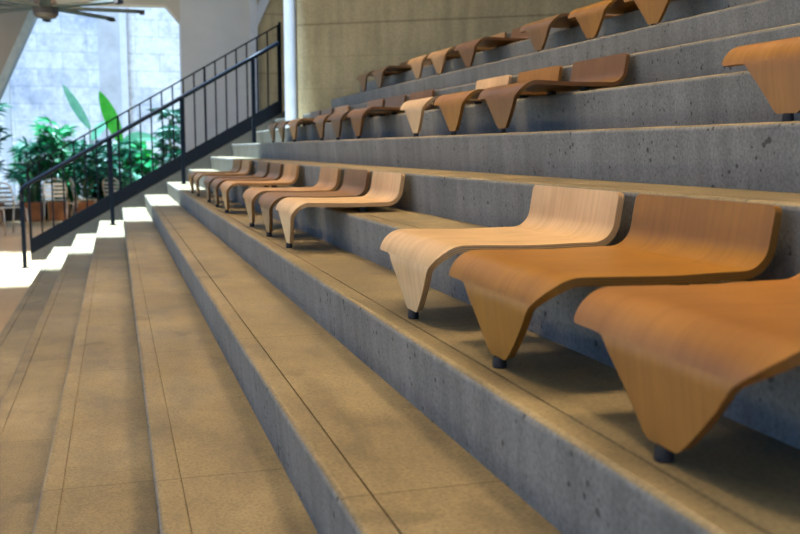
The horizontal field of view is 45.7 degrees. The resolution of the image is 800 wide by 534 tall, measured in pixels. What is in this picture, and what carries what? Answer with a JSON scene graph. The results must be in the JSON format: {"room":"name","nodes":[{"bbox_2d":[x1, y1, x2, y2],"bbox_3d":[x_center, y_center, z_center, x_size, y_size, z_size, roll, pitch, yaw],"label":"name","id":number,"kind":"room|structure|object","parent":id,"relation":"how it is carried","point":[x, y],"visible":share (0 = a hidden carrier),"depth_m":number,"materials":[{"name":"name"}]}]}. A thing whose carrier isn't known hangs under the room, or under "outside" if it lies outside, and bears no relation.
{"room":"indoor amphitheater","nodes":[
{"label":"indoor amphitheater","id":0,"kind":"room"},
{"bbox_2d":[0,0,33,74],"bbox_3d":[-10.074,-3.034,15.710,7.800,5.000,0.350,-2,7,-16],"label":"wall","id":1,"kind":"structure","parent":0,"point":[11,23],"depth_m":16.41,"materials":[{"name":"grey paint"}]},
{"bbox_2d":[0,10,36,100],"bbox_3d":[-7.248,-2.617,16.615,1.900,3.950,0.440,-2,7,-16],"label":"trim","id":2,"kind":"structure","parent":1,"relation":"attached to","point":[30,21],"depth_m":16.43,"materials":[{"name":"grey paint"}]},
{"bbox_2d":[0,220,61,332],"bbox_3d":[-3.475,0.266,10.030,17.000,0.150,33.000,-2,7,-16],"label":"floor","id":3,"kind":"structure","parent":0,"point":[15,281],"depth_m":11.62,"materials":[{"name":"beige concrete"}]},
{"bbox_2d":[0,103,13,222],"bbox_3d":[-8.012,-2.047,18.352,1.119,2.389,1.191,0,7,-2],"label":"fan palm","id":4,"kind":"object","parent":3,"relation":"on","point":[1,104],"visible":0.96,"depth_m":18.38,"materials":[{"name":"plant"}]},
{"bbox_2d":[0,203,4,222],"bbox_3d":[-7.959,-1.060,18.508,0.444,0.392,0.424,-2,7,-16],"label":"pot","id":5,"kind":"object","parent":4,"relation":"on","point":[1,204],"depth_m":18.44,"materials":[{"name":"ceramic"}]},
{"bbox_2d":[3,81,15,200],"bbox_3d":[-8.353,-3.390,20.204,0.130,4.600,0.200,-2,7,-16],"label":"trim","id":6,"kind":"structure","parent":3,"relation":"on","point":[6,96],"depth_m":20.19,"materials":[{"name":"paint"}]},
{"bbox_2d":[0,182,29,235],"bbox_3d":[-6.563,-0.980,15.905,0.546,0.880,0.456,6,9,38],"label":"bistro chair","id":7,"kind":"object","parent":3,"relation":"on","point":[9,187],"visible":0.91,"depth_m":16.05,"materials":[{"name":"metal"}]},
{"bbox_2d":[1,136,61,221],"bbox_3d":[-7.260,-1.746,18.786,1.158,1.686,1.143,-2,7,-16],"label":"fan palm","id":8,"kind":"object","parent":3,"relation":"on","point":[34,152],"visible":0.87,"depth_m":18.66,"materials":[{"name":"plant"}]},
{"bbox_2d":[19,201,43,221],"bbox_3d":[-7.303,-1.103,18.858,0.444,0.392,0.424,-2,7,-16],"label":"pot","id":9,"kind":"object","parent":8,"relation":"on","point":[35,205],"depth_m":18.70,"materials":[{"name":"ceramic"}]},
{"bbox_2d":[0,194,90,220],"bbox_3d":[-8.263,-1.344,21.089,8.200,0.320,4.450,-2,7,-16],"label":"planter","id":10,"kind":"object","parent":3,"relation":"on","point":[9,211],"depth_m":19.07,"materials":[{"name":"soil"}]},
{"bbox_2d":[9,144,50,200],"bbox_3d":[-7.562,-1.896,19.570,0.962,1.286,0.809,-2,7,-16],"label":"leafy shrub","id":11,"kind":"object","parent":10,"relation":"in","point":[15,160],"visible":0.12,"depth_m":19.50,"materials":[{"name":"green plant"}]},
{"bbox_2d":[50,157,84,201],"bbox_3d":[-6.937,-1.867,19.853,0.858,1.191,0.690,0,7,2],"label":"leafy shrub","id":12,"kind":"object","parent":10,"relation":"in","point":[69,191],"visible":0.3,"depth_m":19.81,"materials":[{"name":"green plant"}]},
{"bbox_2d":[63,85,105,145],"bbox_3d":[-6.695,-2.646,20.268,1.076,2.469,0.052,-2,7,-16],"label":"banana plant","id":13,"kind":"object","parent":10,"relation":"in","point":[75,105],"visible":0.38,"depth_m":20.17,"materials":[{"name":"green plant"}]},
{"bbox_2d":[79,139,117,201],"bbox_3d":[-6.385,-1.993,20.118,1.132,1.402,0.903,-2,7,-16],"label":"leafy shrub","id":14,"kind":"object","parent":10,"relation":"in","point":[93,194],"visible":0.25,"depth_m":20.04,"materials":[{"name":"green plant"}]},
{"bbox_2d":[99,91,121,133],"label":"banana plant","id":15,"kind":"object","parent":10,"relation":"in","point":[108,111],"depth_m":20.14,"materials":[{"name":"green plant"}]},
{"bbox_2d":[93,139,144,189],"bbox_3d":[-5.826,-1.977,19.605,1.187,1.306,0.919,-2,7,-16],"label":"fan palm","id":16,"kind":"object","parent":10,"relation":"in","point":[124,153],"visible":0.58,"depth_m":19.52,"materials":[{"name":"green plant"}]},
{"bbox_2d":[116,168,144,189],"bbox_3d":[-5.704,-1.661,19.912,0.888,0.828,0.838,-2,7,-16],"label":"leafy shrub","id":17,"kind":"object","parent":10,"relation":"in","point":[124,170],"visible":0.15,"depth_m":19.74,"materials":[{"name":"green plant"}]},
{"bbox_2d":[114,132,156,159],"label":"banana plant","id":18,"kind":"object","parent":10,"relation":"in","point":[134,135],"depth_m":20.20,"materials":[{"name":"green plant"}]},
{"bbox_2d":[114,140,160,174],"bbox_3d":[-5.588,-1.990,20.241,1.002,1.419,0.920,-2,7,-16],"label":"leafy shrub","id":19,"kind":"object","parent":10,"relation":"in","point":[147,168],"visible":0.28,"depth_m":20.13,"materials":[{"name":"green plant"}]},
{"bbox_2d":[154,160,161,167],"bbox_3d":[-5.180,-1.869,20.631,0.920,0.956,0.660,-6,9,-38],"label":"leafy shrub","id":20,"kind":"object","parent":10,"relation":"in","point":[160,162],"visible":0.02,"depth_m":20.40,"materials":[{"name":"green plant"}]},
{"bbox_2d":[147,108,180,166],"bbox_3d":[-4.894,-2.394,20.251,1.059,1.972,0.981,-2,7,-16],"label":"fan palm","id":21,"kind":"object","parent":10,"relation":"in","point":[167,130],"visible":0.61,"depth_m":20.10,"materials":[{"name":"green plant"}]},
{"bbox_2d":[42,178,70,224],"bbox_3d":[-6.586,-1.270,18.243,0.456,0.880,0.546,-1,7,-11],"label":"bistro chair","id":22,"kind":"object","parent":3,"relation":"on","point":[44,183],"visible":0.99,"depth_m":18.03,"materials":[{"name":"metal"}]},
{"bbox_2d":[28,117,86,220],"bbox_3d":[-6.819,-1.957,18.974,1.122,2.057,1.067,-2,7,-16],"label":"fan palm","id":23,"kind":"object","parent":3,"relation":"on","point":[66,132],"visible":0.74,"depth_m":18.84,"materials":[{"name":"plant"}]},
{"bbox_2d":[46,200,68,220],"bbox_3d":[-6.853,-1.129,19.063,0.444,0.392,0.424,-2,7,-16],"label":"pot","id":24,"kind":"object","parent":23,"relation":"on","point":[58,205],"depth_m":18.89,"materials":[{"name":"ceramic"}]},
{"bbox_2d":[69,178,97,215],"bbox_3d":[-6.167,-1.313,18.591,0.546,0.880,0.456,-4,8,-26],"label":"bistro chair","id":25,"kind":"object","parent":3,"relation":"on","point":[70,182],"visible":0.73,"depth_m":18.59,"materials":[{"name":"metal"}]},
{"bbox_2d":[60,139,117,212],"bbox_3d":[-6.264,-1.756,19.122,1.127,1.624,1.006,6,9,39],"label":"fan palm","id":26,"kind":"object","parent":3,"relation":"on","point":[91,156],"visible":0.73,"depth_m":19.00,"materials":[{"name":"plant"}]},
{"bbox_2d":[74,200,96,212],"bbox_3d":[-6.358,-1.144,19.189,0.444,0.392,0.424,-2,7,-16],"label":"pot","id":27,"kind":"object","parent":26,"relation":"on","point":[81,205],"depth_m":18.98,"materials":[{"name":"ceramic"}]},
{"bbox_2d":[102,177,118,196],"bbox_3d":[-5.586,-1.353,18.905,0.456,0.880,0.546,3,8,23],"label":"bistro chair","id":28,"kind":"object","parent":3,"relation":"on","point":[103,182],"visible":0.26,"depth_m":18.70,"materials":[{"name":"metal"}]},
{"bbox_2d":[19,41,279,268],"bbox_3d":[-3.048,-1.423,11.736,3.184,2.784,0.100,-2,7,-16],"label":"handrail","id":29,"kind":"object","parent":3,"relation":"on","point":[180,99],"visible":0.9,"depth_m":11.67,"materials":[{"name":"metal"}]},
{"bbox_3d":[2.041,-0.349,5.826,8.763,2.108,15.960,-2,7,-16],"label":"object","id":30,"kind":"object","parent":3,"relation":"on","visible":0},
{"bbox_2d":[0,247,70,403],"bbox_3d":[-2.051,0.775,4.738,0.316,0.185,16.000,-2,7,-16],"label":"step","id":31,"kind":"structure","parent":30,"relation":"on","point":[15,335],"depth_m":7.16,"materials":[{"name":"concrete"}]},
{"bbox_2d":[0,233,96,533],"bbox_3d":[-1.773,0.601,4.800,0.316,0.185,16.000,-2,7,-16],"label":"step","id":32,"kind":"structure","parent":30,"relation":"on","point":[30,404],"depth_m":4.22,"materials":[{"name":"concrete"}]},
{"bbox_2d":[32,220,159,533],"bbox_3d":[-1.495,0.427,4.862,0.316,0.185,16.000,-2,7,-16],"label":"step","id":33,"kind":"structure","parent":30,"relation":"on","point":[99,478],"depth_m":3.22,"materials":[{"name":"concrete"}]},
{"bbox_2d":[122,207,317,533],"bbox_3d":[-1.217,0.253,4.923,0.316,0.185,16.000,-2,7,-16],"label":"step","id":34,"kind":"structure","parent":30,"relation":"on","point":[216,469],"depth_m":2.67,"materials":[{"name":"concrete"}]},
{"bbox_2d":[145,195,561,533],"bbox_3d":[-0.939,0.079,4.985,0.316,0.185,16.000,-2,7,-16],"label":"step","id":35,"kind":"structure","parent":30,"relation":"on","point":[358,456],"depth_m":2.16,"materials":[{"name":"concrete"}]},
{"bbox_2d":[398,28,567,65],"bbox_3d":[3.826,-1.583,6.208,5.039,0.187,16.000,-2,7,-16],"label":"step","id":36,"kind":"structure","parent":30,"relation":"on","point":[552,30],"depth_m":6.66,"materials":[{"name":"concrete"}]},
{"bbox_2d":[167,182,799,533],"bbox_3d":[-0.661,-0.095,5.047,0.316,0.185,16.000,-2,7,-16],"label":"step","id":37,"kind":"structure","parent":30,"relation":"on","point":[559,426],"depth_m":1.71,"materials":[{"name":"concrete"}]},
{"bbox_2d":[188,159,241,192],"bbox_3d":[-1.856,-0.910,9.515,0.487,0.332,0.490,-2,7,-18],"label":"chair","id":38,"kind":"object","parent":37,"relation":"on","point":[237,163],"visible":0.92,"depth_m":9.44,"materials":[{"name":"brown wood"}]},
{"bbox_2d":[193,160,250,195],"bbox_3d":[-1.661,-0.829,8.864,0.487,0.332,0.490,-2,7,-17],"label":"chair","id":39,"kind":"object","parent":37,"relation":"on","point":[246,164],"visible":0.98,"depth_m":8.74,"materials":[{"name":"brown wood"}]},
{"bbox_2d":[203,161,269,202],"bbox_3d":[-1.356,-0.703,7.847,0.487,0.332,0.490,-2,7,-17],"label":"chair","id":40,"kind":"object","parent":37,"relation":"on","point":[263,167],"visible":0.88,"depth_m":7.77,"materials":[{"name":"brown wood"}]},
{"bbox_2d":[211,162,282,206],"bbox_3d":[-1.169,-0.626,7.224,0.487,0.332,0.490,-2,7,-16],"label":"chair","id":41,"kind":"object","parent":37,"relation":"on","point":[275,172],"visible":0.87,"depth_m":7.13,"materials":[{"name":"brown wood"}]},
{"bbox_2d":[220,164,298,212],"bbox_3d":[-0.982,-0.548,6.599,0.487,0.332,0.490,-2,7,-17],"label":"chair","id":42,"kind":"object","parent":37,"relation":"on","point":[290,173],"visible":1,"depth_m":6.48,"materials":[{"name":"brown wood"}]},
{"bbox_2d":[243,167,340,226],"bbox_3d":[-0.624,-0.400,5.407,0.487,0.332,0.490,-2,7,-16],"label":"chair","id":43,"kind":"object","parent":37,"relation":"on","point":[329,177],"visible":0.91,"depth_m":5.33,"materials":[{"name":"brown wood"}]},
{"bbox_2d":[258,169,369,236],"bbox_3d":[-0.444,-0.325,4.808,0.487,0.332,0.490,-2,7,-16],"label":"chair","id":44,"kind":"object","parent":37,"relation":"on","point":[355,182],"visible":0.91,"depth_m":4.75,"materials":[{"name":"brown wood"}]},
{"bbox_2d":[276,171,404,247],"bbox_3d":[-0.279,-0.257,4.256,0.487,0.332,0.490,-2,7,-16],"label":"chair","id":45,"kind":"object","parent":37,"relation":"on","point":[386,189],"visible":0.99,"depth_m":4.17,"materials":[{"name":"brown wood"}]},
{"bbox_2d":[380,185,623,318],"bbox_3d":[0.247,-0.040,2.506,0.487,0.332,0.490,-2,7,-17],"label":"chair","id":46,"kind":"object","parent":37,"relation":"on","point":[558,217],"visible":0.99,"depth_m":2.45,"materials":[{"name":"beige wood"}]},
{"bbox_2d":[449,194,781,368],"bbox_3d":[0.412,0.029,1.955,0.487,0.332,0.490,-2,7,-17],"label":"chair","id":47,"kind":"object","parent":37,"relation":"on","point":[670,240],"visible":0.99,"depth_m":1.89,"materials":[{"name":"brown wood"}]},
{"bbox_2d":[574,272,799,463],"bbox_3d":[0.584,0.100,1.381,0.487,0.332,0.490,-2,7,-17],"label":"chair","id":48,"kind":"object","parent":37,"relation":"on","point":[681,355],"visible":1,"depth_m":1.31,"materials":[{"name":"brown wood"}]},
{"bbox_2d":[189,169,799,448],"bbox_3d":[-0.383,-0.270,5.109,0.316,0.187,16.000,-2,7,-16],"label":"step","id":49,"kind":"structure","parent":30,"relation":"on","point":[770,406],"depth_m":2.22,"materials":[{"name":"concrete"}]},
{"bbox_2d":[210,157,799,280],"bbox_3d":[-0.105,-0.445,5.170,0.316,0.187,16.000,-2,7,-16],"label":"step","id":50,"kind":"structure","parent":30,"relation":"on","point":[483,199],"depth_m":3.19,"materials":[{"name":"concrete"}]},
{"bbox_2d":[232,121,799,192],"bbox_3d":[0.173,-0.621,5.232,0.316,0.187,16.000,-2,7,-16],"label":"step","id":51,"kind":"structure","parent":30,"relation":"on","point":[762,156],"depth_m":3.06,"materials":[{"name":"concrete"}]},
{"bbox_2d":[268,110,320,142],"bbox_3d":[-1.118,-1.477,10.018,0.487,0.332,0.490,-2,7,-17],"label":"chair","id":52,"kind":"object","parent":51,"relation":"on","point":[272,126],"visible":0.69,"depth_m":9.96,"materials":[{"name":"brown wood"}]},
{"bbox_2d":[277,108,333,141],"bbox_3d":[-0.949,-1.407,9.456,0.487,0.332,0.490,-2,7,-17],"label":"chair","id":53,"kind":"object","parent":51,"relation":"on","point":[281,125],"visible":0.71,"depth_m":9.38,"materials":[{"name":"brown wood"}]},
{"bbox_2d":[287,105,348,141],"bbox_3d":[-0.765,-1.331,8.841,0.487,0.332,0.490,-2,7,-17],"label":"chair","id":54,"kind":"object","parent":51,"relation":"on","point":[292,124],"visible":0.73,"depth_m":8.74,"materials":[{"name":"brown wood"}]},
{"bbox_2d":[313,98,384,140],"bbox_3d":[-0.418,-1.187,7.684,0.487,0.332,0.490,-2,7,-16],"label":"chair","id":55,"kind":"object","parent":51,"relation":"on","point":[320,120],"visible":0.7,"depth_m":7.61,"materials":[{"name":"brown wood"}]},
{"bbox_2d":[328,94,406,139],"bbox_3d":[-0.251,-1.118,7.128,0.487,0.332,0.490,-2,7,-17],"label":"chair","id":56,"kind":"object","parent":51,"relation":"on","point":[336,119],"visible":0.7,"depth_m":7.07,"materials":[{"name":"brown wood"}]},
{"bbox_2d":[347,89,434,138],"bbox_3d":[-0.071,-1.044,6.529,0.487,0.332,0.490,-2,7,-17],"label":"chair","id":57,"kind":"object","parent":51,"relation":"on","point":[357,116],"visible":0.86,"depth_m":6.44,"materials":[{"name":"brown wood"}]},
{"bbox_2d":[400,75,511,136],"bbox_3d":[0.301,-0.889,5.288,0.487,0.332,0.490,-2,7,-16],"label":"chair","id":58,"kind":"object","parent":51,"relation":"on","point":[414,109],"visible":0.66,"depth_m":5.21,"materials":[{"name":"beige wood"}]},
{"bbox_2d":[434,65,562,134],"bbox_3d":[0.475,-0.818,4.709,0.487,0.332,0.490,-2,7,-17],"label":"chair","id":59,"kind":"object","parent":51,"relation":"on","point":[451,105],"visible":0.74,"depth_m":4.63,"materials":[{"name":"brown wood"}]},
{"bbox_2d":[478,53,629,132],"bbox_3d":[0.652,-0.744,4.118,0.487,0.332,0.490,-2,7,-16],"label":"chair","id":60,"kind":"object","parent":51,"relation":"on","point":[611,70],"visible":0.98,"depth_m":4.04,"materials":[{"name":"brown wood"}]},
{"bbox_2d":[722,37,799,121],"bbox_3d":[1.169,-0.530,2.394,0.487,0.332,0.490,-2,7,-17],"label":"chair","id":61,"kind":"object","parent":51,"relation":"on","point":[774,66],"visible":0.98,"depth_m":2.36,"materials":[{"name":"brown wood"}]},
{"bbox_2d":[256,71,799,142],"bbox_3d":[0.451,-0.797,5.293,0.316,0.187,16.000,-2,7,-16],"label":"step","id":62,"kind":"structure","parent":30,"relation":"on","point":[735,97],"depth_m":3.60,"materials":[{"name":"concrete"}]},
{"bbox_2d":[283,0,296,127],"bbox_3d":[-1.263,-3.162,10.857,0.140,3.550,0.140,-2,7,-16],"label":"column","id":63,"kind":"structure","parent":62,"relation":"on","point":[290,58],"depth_m":10.90,"materials":[{"name":"paint"}]},
{"bbox_2d":[274,23,799,128],"bbox_3d":[0.729,-0.972,5.355,0.316,0.187,16.000,-2,7,-16],"label":"step","id":64,"kind":"structure","parent":30,"relation":"on","point":[706,57],"depth_m":3.64,"materials":[{"name":"concrete"}]},
{"bbox_2d":[297,0,799,114],"bbox_3d":[1.007,-1.148,5.416,0.316,0.187,16.000,-2,7,-16],"label":"step","id":65,"kind":"structure","parent":30,"relation":"on","point":[763,14],"depth_m":4.58,"materials":[{"name":"concrete"}]},
{"bbox_2d":[356,61,410,91],"bbox_3d":[-0.157,-1.952,9.780,0.487,0.332,0.490,-2,7,-16],"label":"chair","id":66,"kind":"object","parent":65,"relation":"on","point":[362,78],"visible":0.65,"depth_m":9.71,"materials":[{"name":"brown wood"}]},
{"bbox_2d":[371,61,431,87],"bbox_3d":[0.016,-1.880,9.201,0.487,0.332,0.490,-2,7,-16],"label":"chair","id":67,"kind":"object","parent":65,"relation":"on","point":[378,74],"visible":0.7,"depth_m":9.11,"materials":[{"name":"brown wood"}]},
{"bbox_2d":[407,54,460,79],"bbox_3d":[0.364,-1.736,8.043,0.487,0.332,0.490,-2,7,-17],"label":"chair","id":68,"kind":"object","parent":65,"relation":"on","point":[417,63],"visible":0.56,"depth_m":7.95,"materials":[{"name":"brown wood"}]},
{"bbox_2d":[427,32,506,74],"bbox_3d":[0.522,-1.670,7.516,0.487,0.332,0.490,-2,7,-18],"label":"chair","id":69,"kind":"object","parent":65,"relation":"on","point":[438,58],"visible":0.63,"depth_m":7.42,"materials":[{"name":"brown wood"}]},
{"bbox_2d":[454,27,528,67],"bbox_3d":[0.705,-1.594,6.905,0.487,0.332,0.490,-2,7,-17],"label":"chair","id":70,"kind":"object","parent":65,"relation":"on","point":[467,50],"visible":0.77,"depth_m":6.83,"materials":[{"name":"brown wood"}]},
{"bbox_2d":[520,13,620,51],"bbox_3d":[1.048,-1.452,5.762,0.487,0.332,0.490,-2,7,-17],"label":"chair","id":71,"kind":"object","parent":65,"relation":"on","point":[537,32],"visible":0.64,"depth_m":5.68,"materials":[{"name":"brown wood"}]},
{"bbox_2d":[568,0,672,39],"bbox_3d":[1.237,-1.374,5.131,0.487,0.332,0.490,-2,7,-16],"label":"chair","id":72,"kind":"object","parent":65,"relation":"on","point":[590,18],"visible":0.7,"depth_m":5.07,"materials":[{"name":"brown wood"}]},
{"bbox_2d":[624,0,670,25],"bbox_3d":[1.413,-1.302,4.547,0.487,0.332,0.490,-2,7,-17],"label":"chair","id":73,"kind":"object","parent":65,"relation":"on","point":[653,11],"visible":0.9,"depth_m":4.48,"materials":[{"name":"brown wood"}]},
{"bbox_2d":[360,0,760,92],"bbox_3d":[1.285,-1.324,5.478,0.316,0.187,16.000,-2,7,-16],"label":"step","id":74,"kind":"structure","parent":30,"relation":"on","point":[677,9],"depth_m":5.72,"materials":[{"name":"concrete"}]},
{"bbox_2d":[0,6,180,194],"bbox_3d":[-7.670,-5.762,23.478,17.000,8.500,0.400,-2,7,-16],"label":"wall","id":75,"kind":"structure","parent":0,"point":[61,51],"depth_m":23.34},
{"bbox_2d":[96,6,122,189],"bbox_3d":[-7.166,-5.746,23.347,0.510,8.500,0.139,-2,7,-16],"label":"trim","id":76,"kind":"structure","parent":75,"relation":"attached to","point":[108,32],"depth_m":23.37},
{"bbox_2d":[118,7,128,138],"bbox_3d":[-6.834,-5.755,23.425,0.168,8.500,0.179,-2,7,-16],"label":"trim","id":77,"kind":"structure","parent":75,"relation":"attached to","point":[122,16],"depth_m":23.45,"materials":[{"name":"paint"}]},
{"bbox_2d":[31,111,284,260],"bbox_3d":[-3.122,-1.143,12.653,3.437,2.001,0.119,-2,7,-16],"label":"stair stringer","id":78,"kind":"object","parent":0,"point":[160,188],"depth_m":12.54,"materials":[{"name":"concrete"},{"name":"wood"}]},
{"bbox_2d":[26,22,281,253],"bbox_3d":[-3.184,-1.736,12.529,3.292,3.038,0.060,-2,7,-16],"label":"guard railing","id":79,"kind":"object","parent":78,"relation":"attached to","point":[132,189],"visible":0.98,"depth_m":12.53,"materials":[{"name":"metal"}]},
{"bbox_2d":[179,0,297,151],"bbox_3d":[-0.773,-3.375,18.458,6.790,5.000,0.349,-2,7,-16],"label":"wall","id":80,"kind":"structure","parent":0,"point":[209,30],"depth_m":17.49,"materials":[{"name":"grey paint"}]},
{"bbox_2d":[56,0,179,23],"bbox_3d":[-5.181,-5.049,16.927,2.410,1.300,0.350,-2,7,-16],"label":"lintel","id":81,"kind":"object","parent":80,"relation":"attached to","point":[172,6],"visible":0.75,"depth_m":17.07,"materials":[{"name":"beige paint"}]},
{"bbox_2d":[249,0,268,115],"bbox_3d":[-2.586,-3.305,17.897,0.488,5.000,0.420,-2,7,-16],"label":"trim","id":82,"kind":"structure","parent":80,"relation":"attached to","point":[256,11],"depth_m":17.52,"materials":[{"name":"paint"}]},
{"bbox_2d":[297,0,604,125],"bbox_3d":[2.295,-2.813,9.877,7.200,4.000,0.160,2,7,17],"label":"wall","id":83,"kind":"structure","parent":0,"point":[339,41],"depth_m":10.59,"materials":[{"name":"concrete"}]},
{"bbox_3d":[-2.595,-4.573,6.802,17.200,0.250,23.500,-2,7,-16],"label":"ceiling","id":84,"kind":"structure","parent":0,"visible":0},
{"bbox_2d":[0,0,144,21],"bbox_3d":[-4.962,-4.356,13.216,2.526,1.760,2.526,0,7,3],"label":"ceiling fan","id":85,"kind":"object","parent":84,"relation":"hanging from","point":[46,10],"visible":1,"depth_m":13.22,"materials":[{"name":"metal"},{"name":"wood"}]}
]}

